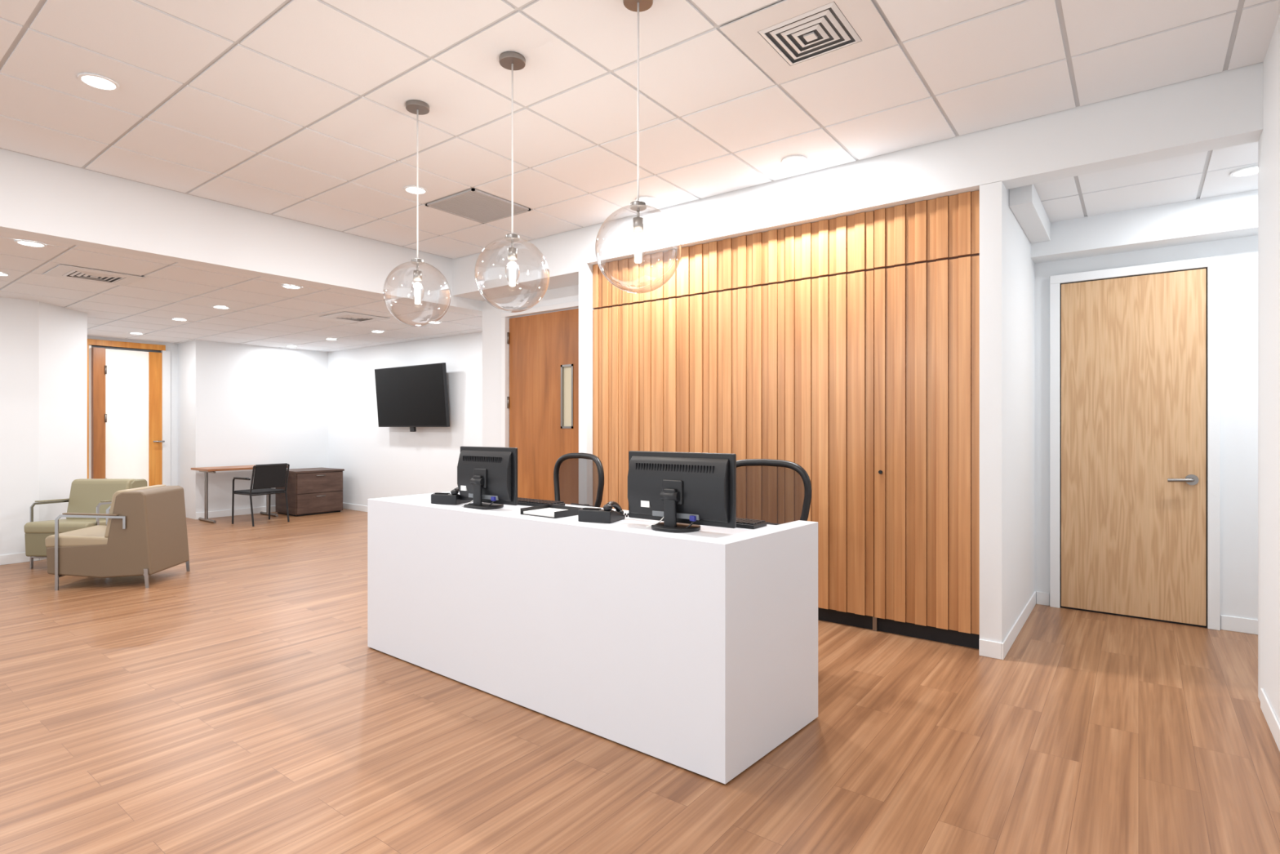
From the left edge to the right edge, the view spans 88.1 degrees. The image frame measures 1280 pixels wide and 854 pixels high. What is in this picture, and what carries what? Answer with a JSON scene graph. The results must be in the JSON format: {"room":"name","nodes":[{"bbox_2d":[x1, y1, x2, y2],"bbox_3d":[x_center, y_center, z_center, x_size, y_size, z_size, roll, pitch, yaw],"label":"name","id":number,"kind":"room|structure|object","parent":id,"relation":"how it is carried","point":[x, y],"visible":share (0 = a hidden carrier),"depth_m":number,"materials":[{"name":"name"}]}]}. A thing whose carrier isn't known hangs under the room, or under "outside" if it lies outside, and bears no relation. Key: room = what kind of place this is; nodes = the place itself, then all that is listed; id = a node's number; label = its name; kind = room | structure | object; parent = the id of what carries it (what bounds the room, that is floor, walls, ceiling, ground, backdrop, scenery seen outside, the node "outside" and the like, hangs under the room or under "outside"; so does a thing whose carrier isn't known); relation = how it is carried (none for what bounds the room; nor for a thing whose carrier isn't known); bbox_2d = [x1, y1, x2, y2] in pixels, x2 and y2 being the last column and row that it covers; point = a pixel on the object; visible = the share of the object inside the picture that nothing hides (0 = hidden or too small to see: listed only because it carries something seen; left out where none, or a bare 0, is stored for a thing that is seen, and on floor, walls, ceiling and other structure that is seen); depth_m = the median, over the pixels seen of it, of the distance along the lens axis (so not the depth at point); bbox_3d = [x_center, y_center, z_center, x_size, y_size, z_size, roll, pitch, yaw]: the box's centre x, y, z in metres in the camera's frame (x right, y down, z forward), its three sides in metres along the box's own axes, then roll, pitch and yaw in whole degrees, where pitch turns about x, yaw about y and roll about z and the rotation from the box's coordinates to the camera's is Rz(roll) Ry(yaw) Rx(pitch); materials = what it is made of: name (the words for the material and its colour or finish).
{"room":"lobby","nodes":[
{"label":"lobby","id":0,"kind":"room"},
{"bbox_2d":[0,297,87,555],"bbox_3d":[-8.780,-0.040,5.710,3.044,2.793,5.837,0,0,37],"label":"wall","id":1,"kind":"structure","parent":0,"point":[43,346],"depth_m":6.73,"materials":[{"name":"white paint"}]},
{"bbox_2d":[0,552,39,564],"bbox_3d":[-7.712,1.308,4.590,0.010,0.097,5.335,0,0,37],"label":"baseboard","id":2,"kind":"structure","parent":1,"relation":"attached to","point":[12,558],"depth_m":6.57,"materials":[{"name":"white paint"}]},
{"bbox_2d":[87,335,177,485],"bbox_3d":[-7.619,-0.040,9.511,0.137,2.793,1.630,0,0,37],"label":"wall","id":3,"kind":"structure","parent":0,"point":[172,347],"depth_m":10.07,"materials":[{"name":"white paint"}]},
{"bbox_2d":[87,344,88,478],"bbox_3d":[-7.777,0.103,9.208,0.091,2.508,0.137,0,0,37],"label":"frame","id":4,"kind":"object","parent":3,"relation":"attached to","point":[87,344],"visible":0.14,"depth_m":9.23,"materials":[{"name":"brown wood"}]},
{"bbox_2d":[88,345,91,478],"bbox_3d":[-7.744,0.103,9.298,0.011,2.508,0.046,0,0,37],"label":"door frame","id":5,"kind":"structure","parent":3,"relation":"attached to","point":[90,346],"depth_m":9.30,"materials":[{"name":"white"}]},
{"bbox_2d":[91,346,105,478],"bbox_3d":[-7.648,0.120,9.340,0.091,2.474,0.137,0,0,37],"label":"door frame","id":6,"kind":"structure","parent":3,"relation":"attached to","point":[98,354],"depth_m":9.30,"materials":[{"name":"brown wood"}]},
{"bbox_2d":[104,413,106,422],"bbox_3d":[-7.562,-0.125,9.360,0.024,0.120,0.024,0,0,37],"label":"hinge","id":7,"kind":"object","parent":3,"relation":"attached to","point":[105,415],"visible":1,"depth_m":9.35,"materials":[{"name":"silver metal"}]},
{"bbox_2d":[104,365,106,373],"bbox_3d":[-7.562,-0.809,9.360,0.024,0.120,0.024,0,0,37],"label":"hinge","id":8,"kind":"object","parent":3,"relation":"attached to","point":[105,366],"visible":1,"depth_m":9.35,"materials":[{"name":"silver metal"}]},
{"bbox_2d":[87,338,165,486],"bbox_3d":[-7.502,0.063,9.572,0.091,2.588,1.049,0,0,37],"label":"door","id":9,"kind":"structure","parent":3,"relation":"in","point":[126,377],"depth_m":9.69,"materials":[{"name":"brown wood"}]},
{"bbox_2d":[91,345,160,352],"bbox_3d":[-7.503,-1.129,9.637,0.011,0.046,0.878,0,0,37],"label":"top gap","id":10,"kind":"object","parent":9,"relation":"attached to","point":[96,346],"visible":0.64,"depth_m":9.65,"materials":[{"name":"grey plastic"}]},
{"bbox_2d":[160,350,170,485],"bbox_3d":[-7.180,0.103,10.008,0.080,2.508,0.103,0,0,37],"label":"door frame","id":11,"kind":"structure","parent":3,"relation":"attached to","point":[166,355],"depth_m":9.98,"materials":[{"name":"white paint"}]},
{"bbox_2d":[177,341,191,518],"bbox_3d":[-6.903,-0.040,10.063,0.684,2.793,0.114,0,0,37],"label":"wall","id":12,"kind":"structure","parent":0,"point":[184,348],"depth_m":9.95,"materials":[{"name":"white paint"}]},
{"bbox_2d":[0,231,482,351],"bbox_3d":[-7.178,-1.312,6.764,7.752,0.055,9.451,0,0,37],"label":"ceiling","id":13,"kind":"structure","parent":0,"point":[72,246],"depth_m":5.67,"materials":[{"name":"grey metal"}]},
{"bbox_2d":[0,271,10,275],"bbox_3d":[-5.334,-1.272,5.480,0.168,0.008,0.168,0,0,37],"label":"recessed light","id":14,"kind":"object","parent":13,"relation":"in","point":[1,273],"visible":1,"depth_m":5.52,"materials":[{"name":"white paint"}]},
{"bbox_2d":[14,240,47,247],"bbox_3d":[-4.223,-1.272,4.585,0.168,0.008,0.168,0,0,37],"label":"recessed light","id":15,"kind":"object","parent":13,"relation":"in","point":[30,243],"visible":1,"depth_m":4.58,"materials":[{"name":"white paint"}]},
{"bbox_2d":[42,264,145,286],"bbox_3d":[-4.588,-1.269,5.560,0.554,0.018,0.554,0,0,37],"label":"ceiling vent","id":16,"kind":"object","parent":13,"relation":"in","point":[61,270],"depth_m":5.53,"materials":[{"name":"white metal"}]},
{"bbox_2d":[128,332,143,334],"bbox_3d":[-6.851,-1.272,8.995,0.168,0.008,0.168,0,0,37],"label":"recessed light","id":17,"kind":"object","parent":13,"relation":"in","point":[135,333],"visible":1,"depth_m":8.99,"materials":[{"name":"white paint"}]},
{"bbox_2d":[170,318,187,320],"bbox_3d":[-5.450,-1.272,7.824,0.168,0.008,0.168,0,0,37],"label":"recessed light","id":18,"kind":"object","parent":13,"relation":"in","point":[176,319],"visible":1,"depth_m":7.83,"materials":[{"name":"white paint"}]},
{"bbox_2d":[212,305,230,309],"bbox_3d":[-4.452,-1.272,7.028,0.168,0.008,0.168,0,0,37],"label":"recessed light","id":19,"kind":"object","parent":13,"relation":"in","point":[215,306],"visible":1,"depth_m":7.03,"materials":[{"name":"white paint"}]},
{"bbox_2d":[281,284,302,288],"bbox_3d":[-3.159,-1.272,5.996,0.168,0.008,0.168,0,0,37],"label":"recessed light","id":20,"kind":"object","parent":13,"relation":"in","point":[291,286],"visible":1,"depth_m":6.00,"materials":[{"name":"white paint"}]},
{"bbox_2d":[319,311,389,323],"bbox_3d":[-3.314,-1.269,7.684,0.554,0.018,0.554,0,0,37],"label":"ceiling vent","id":21,"kind":"object","parent":13,"relation":"in","point":[344,316],"depth_m":7.65,"materials":[{"name":"white metal"}]},
{"bbox_2d":[370,330,383,333],"bbox_3d":[-3.507,-1.272,8.829,0.168,0.008,0.168,0,0,37],"label":"recessed light","id":22,"kind":"object","parent":13,"relation":"in","point":[375,331],"visible":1,"depth_m":8.84,"materials":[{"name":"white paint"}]},
{"bbox_2d":[426,320,441,324],"bbox_3d":[-2.502,-1.272,8.042,0.168,0.008,0.168,0,0,37],"label":"recessed light","id":23,"kind":"object","parent":13,"relation":"in","point":[430,322],"visible":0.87,"depth_m":8.02,"materials":[{"name":"white paint"}]},
{"bbox_2d":[0,148,482,314],"bbox_3d":[-4.015,-1.545,4.379,0.171,0.548,9.451,0,0,37],"label":"beam","id":24,"kind":"structure","parent":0,"point":[41,198],"depth_m":5.08,"materials":[{"name":"white paint"}]},
{"bbox_2d":[191,339,328,519],"bbox_3d":[-5.994,-0.040,10.548,0.182,2.793,1.984,0,0,37],"label":"wall","id":25,"kind":"structure","parent":0,"point":[251,405],"depth_m":10.30,"materials":[{"name":"white paint"}]},
{"bbox_2d":[195,505,275,519],"bbox_3d":[-5.917,1.308,10.490,0.010,0.097,1.984,0,0,37],"label":"baseboard","id":26,"kind":"structure","parent":25,"relation":"attached to","point":[273,508],"depth_m":10.12,"materials":[{"name":"white paint"}]},
{"bbox_2d":[328,331,482,506],"bbox_3d":[-3.173,-0.040,9.755,5.643,2.793,0.148,0,0,37],"label":"wall","id":27,"kind":"structure","parent":0,"point":[377,462],"depth_m":10.05,"materials":[{"name":"white paint"}]},
{"bbox_2d":[342,502,367,511],"bbox_3d":[-3.211,1.308,9.685,5.278,0.097,0.010,0,0,37],"label":"baseboard","id":28,"kind":"structure","parent":27,"relation":"attached to","point":[347,506],"depth_m":10.74,"materials":[{"name":"white paint"}]},
{"bbox_2d":[374,362,449,431],"bbox_3d":[-3.280,-0.405,9.594,1.676,0.947,0.238,0,0,37],"label":"television","id":29,"kind":"object","parent":27,"relation":"attached to","point":[412,397],"depth_m":9.46,"materials":[{"name":"black plastic"}]},
{"bbox_2d":[506,396,509,408],"bbox_3d":[-1.404,-0.262,7.042,0.024,0.120,0.024,0,0,37],"label":"hinge","id":30,"kind":"object","parent":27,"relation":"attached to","point":[508,397],"visible":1,"depth_m":7.03,"materials":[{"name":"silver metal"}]},
{"bbox_2d":[506,332,509,343],"bbox_3d":[-1.404,-0.946,7.042,0.024,0.120,0.024,0,0,37],"label":"hinge","id":31,"kind":"object","parent":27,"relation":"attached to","point":[508,333],"visible":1,"depth_m":7.03,"materials":[{"name":"silver metal"}]},
{"bbox_2d":[501,300,578,447],"bbox_3d":[-0.961,0.068,6.762,1.174,2.576,0.165,0,0,37],"label":"trim","id":32,"kind":"structure","parent":27,"relation":"attached to","point":[505,316],"depth_m":7.02,"materials":[{"name":"white paint"}]},
{"bbox_2d":[509,308,578,500],"bbox_3d":[-0.966,0.094,6.755,1.037,2.502,0.046,0,0,37],"label":"leaf","id":33,"kind":"object","parent":27,"relation":"attached to","point":[540,344],"visible":0.57,"depth_m":6.76,"materials":[{"name":"brown wood"}]},
{"bbox_2d":[560,364,573,428],"bbox_3d":[-0.719,-0.302,6.543,0.164,0.632,0.018,0,0,37],"label":"window frame","id":34,"kind":"object","parent":33,"relation":"attached to","point":[566,365],"visible":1,"depth_m":6.57,"materials":[{"name":"silver metal"}]},
{"bbox_2d":[563,366,571,426],"bbox_3d":[-0.707,-0.302,6.559,0.137,0.604,0.011,0,0,37],"label":"glass","id":35,"kind":"object","parent":33,"relation":"attached to","point":[566,370],"visible":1,"depth_m":6.56,"materials":[{"name":"beige"}]},
{"bbox_2d":[452,228,578,301],"bbox_3d":[-1.139,-1.599,6.564,1.790,0.440,0.399,0,0,37],"label":"header","id":36,"kind":"object","parent":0,"point":[560,251],"visible":0.64,"depth_m":6.40,"materials":[{"name":"white paint"}]},
{"bbox_2d":[482,284,578,447],"bbox_3d":[-0.935,-0.040,6.753,1.887,2.793,0.148,0,0,37],"label":"wall door recess","id":37,"kind":"structure","parent":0,"point":[491,316],"depth_m":7.13,"materials":[{"name":"white paint"}]},
{"bbox_2d":[578,270,594,460],"bbox_3d":[-0.386,-0.011,5.996,0.097,2.736,0.399,0,0,37],"label":"wall post","id":38,"kind":"object","parent":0,"point":[585,277],"depth_m":5.84,"materials":[{"name":"white paint"}]},
{"bbox_2d":[0,0,1270,258],"bbox_3d":[-1.266,-1.792,1.398,7.809,0.055,8.003,0,0,37],"label":"ceiling","id":39,"kind":"structure","parent":0,"point":[1058,2],"depth_m":3.26,"materials":[{"name":"white"}]},
{"bbox_2d":[77,72,119,91],"bbox_3d":[-2.749,-1.752,3.359,0.168,0.008,0.168,0,0,37],"label":"recessed light","id":40,"kind":"object","parent":39,"relation":"in","point":[98,82],"visible":1,"depth_m":3.36,"materials":[{"name":"white paint"}]},
{"bbox_2d":[403,186,427,194],"bbox_3d":[-1.660,-1.752,4.891,0.168,0.008,0.168,0,0,37],"label":"recessed light","id":41,"kind":"object","parent":39,"relation":"in","point":[411,189],"visible":0.91,"depth_m":4.88,"materials":[{"name":"white paint"}]},
{"bbox_2d":[382,99,451,326],"bbox_3d":[-1.213,-1.152,3.607,0.351,1.208,0.351,0,0,37],"label":"globe pendant light","id":42,"kind":"object","parent":39,"relation":"hanging from","point":[413,106],"visible":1,"depth_m":3.60,"materials":[{"name":"clear glass"}]},
{"bbox_2d":[413,270,422,281],"bbox_3d":[-1.213,-0.825,3.607,0.044,0.050,0.044,0,0,37],"label":"socket","id":43,"kind":"object","parent":42,"relation":"attached to","point":[417,274],"depth_m":3.59,"materials":[{"name":"silver metal"}]},
{"bbox_2d":[425,187,530,223],"bbox_3d":[-1.288,-1.754,5.281,0.580,0.014,0.580,0,0,37],"label":"ceiling vent","id":44,"kind":"object","parent":39,"relation":"in","point":[473,204],"visible":0.98,"depth_m":5.25,"materials":[{"name":"silver metal"}]},
{"bbox_2d":[474,51,549,312],"bbox_3d":[-0.608,-1.152,3.150,0.351,1.208,0.351,0,0,37],"label":"globe pendant light","id":45,"kind":"object","parent":39,"relation":"hanging from","point":[511,60],"visible":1,"depth_m":3.14,"materials":[{"name":"clear glass"}]},
{"bbox_2d":[507,247,516,260],"bbox_3d":[-0.608,-0.825,3.150,0.044,0.050,0.044,0,0,37],"label":"socket","id":46,"kind":"object","parent":45,"relation":"attached to","point":[512,251],"depth_m":3.13,"materials":[{"name":"silver metal"}]},
{"bbox_2d":[595,0,681,293],"bbox_3d":[-0.007,-1.152,2.697,0.351,1.208,0.351,0,0,37],"label":"globe pendant light","id":47,"kind":"object","parent":39,"relation":"hanging from","point":[637,6],"visible":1,"depth_m":2.69,"materials":[{"name":"clear glass"}]},
{"bbox_2d":[632,217,643,232],"bbox_3d":[-0.007,-0.825,2.697,0.044,0.050,0.044,0,0,37],"label":"socket","id":48,"kind":"object","parent":47,"relation":"attached to","point":[637,222],"depth_m":2.68,"materials":[{"name":"silver metal"}]},
{"bbox_2d":[635,195,657,204],"bbox_3d":[0.047,-1.752,5.105,0.168,0.008,0.168,0,0,37],"label":"recessed light","id":49,"kind":"object","parent":39,"relation":"in","point":[647,199],"visible":0.69,"depth_m":5.09,"materials":[{"name":"white paint"}]},
{"bbox_2d":[781,155,807,166],"bbox_3d":[1.016,-1.752,4.350,0.168,0.008,0.168,0,0,37],"label":"recessed light","id":50,"kind":"object","parent":39,"relation":"in","point":[795,160],"visible":1,"depth_m":4.34,"materials":[{"name":"white paint"}]},
{"bbox_2d":[719,0,897,84],"bbox_3d":[0.765,-1.756,2.968,0.594,0.018,0.594,0,0,37],"label":"ceiling vent","id":51,"kind":"object","parent":39,"relation":"in","point":[788,40],"depth_m":2.96,"materials":[{"name":"white metal"}]},
{"bbox_2d":[0,508,1279,853],"bbox_3d":[-3.498,1.385,4.638,16.188,0.057,10.488,0,0,37],"label":"floor","id":52,"kind":"structure","parent":0,"point":[239,701],"depth_m":2.84,"materials":[{"name":"wood"}]},
{"bbox_2d":[23,478,147,568],"bbox_3d":[-5.513,0.946,6.638,0.678,0.822,0.822,0,0,0],"label":"lounge armchair","id":53,"kind":"object","parent":52,"relation":"on","point":[88,495],"visible":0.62,"depth_m":6.69,"materials":[{"name":"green fabric"}]},
{"bbox_2d":[23,519,106,533],"bbox_3d":[-5.513,0.955,6.479,0.602,0.104,0.504,0,0,0],"label":"seat cushion","id":54,"kind":"object","parent":53,"relation":"on","point":[64,525],"depth_m":6.24,"materials":[{"name":"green fabric"}]},
{"bbox_2d":[66,478,135,519],"bbox_3d":[-5.512,0.736,6.766,0.586,0.402,0.184,0,0,0],"label":"cushion","id":55,"kind":"object","parent":53,"relation":"on","point":[86,494],"depth_m":6.72,"materials":[{"name":"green fabric"}]},
{"bbox_2d":[44,484,190,590],"bbox_3d":[-4.588,0.946,5.848,0.822,0.822,0.678,0,0,-8],"label":"lounge armchair","id":56,"kind":"object","parent":52,"relation":"on","point":[144,533],"visible":1,"depth_m":5.58,"materials":[{"name":"beige fabric"}]},
{"bbox_2d":[44,524,107,546],"bbox_3d":[-4.747,0.955,5.827,0.504,0.104,0.602,0,0,-8],"label":"seat cushion","id":57,"kind":"object","parent":56,"relation":"on","point":[95,535],"depth_m":5.54,"materials":[{"name":"beige fabric"}]},
{"bbox_2d":[104,484,165,537],"bbox_3d":[-4.462,0.736,5.865,0.184,0.402,0.586,0,0,-8],"label":"cushion","id":58,"kind":"object","parent":56,"relation":"on","point":[120,504],"depth_m":5.57,"materials":[{"name":"beige fabric"}]},
{"bbox_2d":[191,465,278,523],"bbox_3d":[-5.938,0.974,9.828,0.616,0.766,1.083,0,0,37],"label":"writing desk","id":59,"kind":"object","parent":52,"relation":"on","point":[206,469],"visible":0.63,"depth_m":9.49,"materials":[{"name":"brown wood"}]},
{"bbox_2d":[231,462,289,526],"bbox_3d":[-5.358,0.938,9.358,0.528,0.842,0.570,0,0,30],"label":"chair","id":60,"kind":"object","parent":52,"relation":"on","point":[266,477],"visible":1,"depth_m":9.24,"materials":[{"name":"black fabric"}]},
{"bbox_2d":[275,467,344,515],"bbox_3d":[-5.236,1.015,10.483,0.718,0.684,0.764,0,0,37],"label":"file cabinet","id":61,"kind":"object","parent":52,"relation":"on","point":[309,491],"visible":0.94,"depth_m":10.23,"materials":[{"name":"brown wood"}]},
{"bbox_2d":[553,453,604,507],"bbox_3d":[-0.612,0.774,4.723,0.630,1.166,0.670,0,0,-43],"label":"office chair","id":62,"kind":"object","parent":52,"relation":"on","point":[578,480],"visible":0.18,"depth_m":4.92,"materials":[{"name":"black plastic"}]},
{"bbox_2d":[367,491,817,784],"bbox_3d":[-0.425,0.899,3.568,2.594,0.914,0.812,0,0,37],"label":"reception desk","id":63,"kind":"object","parent":52,"relation":"on","point":[696,651],"visible":0.88,"depth_m":2.91,"materials":[{"name":"white laminate"}]},
{"bbox_2d":[431,487,471,504],"bbox_3d":[-1.106,0.425,4.130,0.339,0.103,0.190,0,0,17],"label":"desk phone","id":64,"kind":"object","parent":63,"relation":"on","point":[437,498],"visible":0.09,"depth_m":4.07,"materials":[{"name":"black plastic"}]},
{"bbox_2d":[457,445,517,509],"bbox_3d":[-0.924,0.297,3.914,0.500,0.358,0.230,0,0,37],"label":"computer monitor","id":65,"kind":"object","parent":63,"relation":"on","point":[487,476],"visible":0.99,"depth_m":3.86,"materials":[{"name":"black plastic"}]},
{"bbox_2d":[517,497,564,506],"bbox_3d":[-0.668,0.464,4.074,0.440,0.025,0.140,0,0,37],"label":"keyboard","id":66,"kind":"object","parent":63,"relation":"on","point":[522,501],"visible":0.7,"depth_m":4.00,"materials":[{"name":"black plastic"}]},
{"bbox_2d":[520,504,582,518],"bbox_3d":[-0.480,0.459,3.604,0.260,0.035,0.220,0,0,37],"label":"document tray","id":67,"kind":"object","parent":63,"relation":"on","point":[552,511],"visible":0.83,"depth_m":3.59,"materials":[{"name":"black plastic"}]},
{"bbox_2d":[577,501,628,523],"bbox_3d":[-0.120,0.425,3.350,0.339,0.103,0.190,0,0,22],"label":"desk phone","id":68,"kind":"object","parent":63,"relation":"on","point":[606,515],"visible":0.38,"depth_m":3.30,"materials":[{"name":"black plastic"}]},
{"bbox_2d":[627,450,736,533],"bbox_3d":[0.168,0.297,3.090,0.596,0.358,0.230,0,0,37],"label":"computer monitor","id":69,"kind":"object","parent":63,"relation":"on","point":[686,491],"visible":1,"depth_m":3.04,"materials":[{"name":"black plastic"}]},
{"bbox_2d":[736,517,766,528],"bbox_3d":[0.397,0.464,3.271,0.440,0.025,0.140,0,0,37],"label":"keyboard","id":70,"kind":"object","parent":63,"relation":"on","point":[740,522],"visible":0.35,"depth_m":3.14,"materials":[{"name":"black plastic"}]},
{"bbox_2d":[736,521,766,528],"bbox_3d":[0.397,0.468,3.271,0.440,0.018,0.140,0,0,37],"label":"tray","id":71,"kind":"object","parent":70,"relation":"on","point":[751,525],"depth_m":3.12,"materials":[{"name":"black plastic"}]},
{"bbox_2d":[736,458,812,524],"bbox_3d":[0.627,0.774,3.746,0.670,1.166,0.630,0,0,29],"label":"office chair","id":72,"kind":"object","parent":52,"relation":"on","point":[770,491],"visible":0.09,"depth_m":3.94,"materials":[{"name":"black plastic"}]},
{"bbox_2d":[872,616,877,631],"bbox_3d":[1.312,1.309,4.594,0.664,0.095,0.023,0,0,37],"label":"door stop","id":73,"kind":"structure","parent":52,"relation":"on","point":[874,619],"depth_m":4.39,"materials":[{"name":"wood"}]},
{"bbox_3d":[0.865,-0.040,4.988,3.113,2.793,0.023,0,0,37],"label":"carcass","id":74,"kind":"object","parent":52,"relation":"on","visible":0},
{"bbox_2d":[592,190,979,634],"bbox_3d":[0.839,-0.088,4.955,3.106,2.696,0.061,0,0,37],"label":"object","id":75,"kind":"object","parent":74,"relation":"attached to","point":[978,254],"depth_m":4.52,"materials":[{"name":"brown wood"}]},
{"bbox_2d":[817,607,979,648],"bbox_3d":[0.851,1.308,4.970,3.113,0.097,0.023,0,0,37],"label":"toe kick","id":76,"kind":"object","parent":74,"relation":"attached to","point":[910,629],"visible":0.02,"depth_m":4.30,"materials":[{"name":"black"}]},
{"bbox_2d":[0,0,1279,258],"bbox_3d":[-1.846,-1.761,1.900,6.194,0.008,7.878,0,0,37],"label":"ceiling tiles","id":77,"kind":"structure","parent":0,"point":[46,112],"depth_m":3.47,"materials":[{"name":"white tile"}]},
{"bbox_2d":[578,125,1001,265],"bbox_3d":[0.836,-1.629,4.932,3.329,0.381,0.171,0,0,37],"label":"ceiling bulkhead","id":78,"kind":"object","parent":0,"point":[958,164],"depth_m":4.55,"materials":[{"name":"white paint"}]},
{"bbox_2d":[979,181,1035,642],"bbox_3d":[2.574,-0.040,4.570,0.119,2.793,1.687,0,0,37],"label":"wall","id":79,"kind":"structure","parent":0,"point":[1006,266],"depth_m":3.94,"materials":[{"name":"white paint"}]},
{"bbox_2d":[978,639,1001,659],"bbox_3d":[2.062,1.308,3.893,0.119,0.097,0.010,0,0,37],"label":"baseboard","id":80,"kind":"structure","parent":79,"relation":"attached to","point":[987,648],"depth_m":3.89,"materials":[{"name":"white paint"}]},
{"bbox_2d":[1001,591,1035,659],"bbox_3d":[2.571,1.308,4.459,0.010,0.097,1.526,0,0,37],"label":"baseboard","id":81,"kind":"structure","parent":79,"relation":"attached to","point":[1007,642],"depth_m":4.29,"materials":[{"name":"white paint"}]},
{"bbox_2d":[1008,184,1050,243],"bbox_3d":[2.630,-1.422,4.442,0.125,0.131,1.026,0,0,37],"label":"ceiling bulkhead","id":82,"kind":"object","parent":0,"point":[1025,203],"depth_m":4.25,"materials":[{"name":"white paint"}]},
{"bbox_2d":[1074,150,1212,216],"bbox_3d":[3.607,-1.517,3.797,2.462,0.043,1.357,0,0,37],"label":"grid","id":83,"kind":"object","parent":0,"point":[1209,153],"depth_m":4.07,"materials":[{"name":"grey metal"}]},
{"bbox_2d":[1034,141,1257,222],"bbox_3d":[3.539,-1.492,3.707,2.462,0.008,1.106,0,0,37],"label":"ceiling","id":84,"kind":"structure","parent":83,"relation":"attached to","point":[1176,179],"depth_m":4.06,"materials":[{"name":"white tile"}]},
{"bbox_2d":[1229,165,1257,177],"bbox_3d":[3.531,-1.483,3.834,0.168,0.008,0.168,0,0,37],"label":"recessed light","id":85,"kind":"object","parent":83,"relation":"in","point":[1250,171],"visible":0.72,"depth_m":3.85,"materials":[{"name":"white paint"}]},
{"bbox_2d":[1031,189,1257,263],"bbox_3d":[3.944,-1.374,4.243,2.462,0.239,0.239,0,0,37],"label":"ceiling soffit","id":86,"kind":"structure","parent":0,"point":[1233,215],"depth_m":4.47,"materials":[{"name":"white paint"}]},
{"bbox_2d":[1035,235,1257,629],"bbox_3d":[4.155,-0.125,4.334,2.690,2.964,0.160,0,0,37],"label":"wall","id":87,"kind":"structure","parent":0,"point":[1238,255],"depth_m":4.41,"materials":[{"name":"white paint"}]},
{"bbox_2d":[1036,591,1049,605],"bbox_3d":[3.073,1.308,5.044,0.086,0.097,0.010,0,0,37],"label":"baseboard","id":88,"kind":"structure","parent":87,"relation":"attached to","point":[1042,597],"depth_m":5.04,"materials":[{"name":"white paint"}]},
{"bbox_2d":[1061,268,1206,626],"bbox_3d":[3.493,0.137,4.715,0.828,2.412,0.023,0,0,37],"label":"leaf","id":89,"kind":"object","parent":87,"relation":"attached to","point":[1134,348],"visible":1,"depth_m":4.69,"materials":[{"name":"brown wood"}]},
{"bbox_2d":[1185,474,1198,484],"bbox_3d":[3.752,0.359,4.496,0.072,0.072,0.016,0,0,37],"label":"rose","id":90,"kind":"object","parent":89,"relation":"attached to","point":[1195,477],"visible":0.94,"depth_m":4.49,"materials":[{"name":"silver metal"}]},
{"bbox_2d":[1167,478,1194,481],"bbox_3d":[3.686,0.362,4.508,0.143,0.030,0.065,0,0,37],"label":"lever","id":91,"kind":"object","parent":90,"relation":"attached to","point":[1168,479],"visible":1,"depth_m":4.49,"materials":[{"name":"silver metal"}]},
{"bbox_2d":[1060,267,1207,627],"bbox_3d":[3.499,0.140,4.723,0.841,2.434,0.007,0,0,37],"label":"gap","id":92,"kind":"object","parent":87,"relation":"attached to","point":[1201,268],"visible":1,"depth_m":4.67,"materials":[{"name":"black"}]},
{"bbox_2d":[1049,256,1220,630],"bbox_3d":[3.490,0.108,4.711,0.969,2.497,0.040,0,0,37],"label":"trim","id":93,"kind":"structure","parent":87,"relation":"attached to","point":[1212,264],"depth_m":4.50,"materials":[{"name":"white paint"}]},
{"bbox_2d":[1221,614,1257,635],"bbox_3d":[4.443,1.308,4.011,1.385,0.097,0.010,0,0,37],"label":"baseboard","id":94,"kind":"structure","parent":87,"relation":"attached to","point":[1240,624],"depth_m":4.37,"materials":[{"name":"white paint"}]},
{"bbox_2d":[1257,130,1262,701],"bbox_3d":[3.593,-0.040,2.851,1.345,2.793,0.171,0,0,37],"label":"wall","id":95,"kind":"structure","parent":0,"point":[1260,140],"depth_m":3.27,"materials":[{"name":"white paint"}]},
{"bbox_2d":[1001,62,1262,189],"bbox_3d":[3.238,-1.628,3.119,2.690,0.383,0.171,0,0,37],"label":"header","id":96,"kind":"object","parent":95,"relation":"attached to","point":[1224,108],"depth_m":3.49,"materials":[{"name":"white paint"}]},
{"bbox_2d":[1262,14,1279,723],"bbox_3d":[0.659,-0.231,-0.054,0.160,3.176,8.003,0,0,37],"label":"wall","id":97,"kind":"structure","parent":0,"point":[1271,64],"depth_m":3.01,"materials":[{"name":"white paint"}]},
{"bbox_2d":[1260,688,1279,751],"bbox_3d":[0.591,1.308,-0.003,0.010,0.097,8.003,0,0,37],"label":"baseboard","id":98,"kind":"structure","parent":97,"relation":"attached to","point":[1273,724],"depth_m":2.94,"materials":[{"name":"white paint"}]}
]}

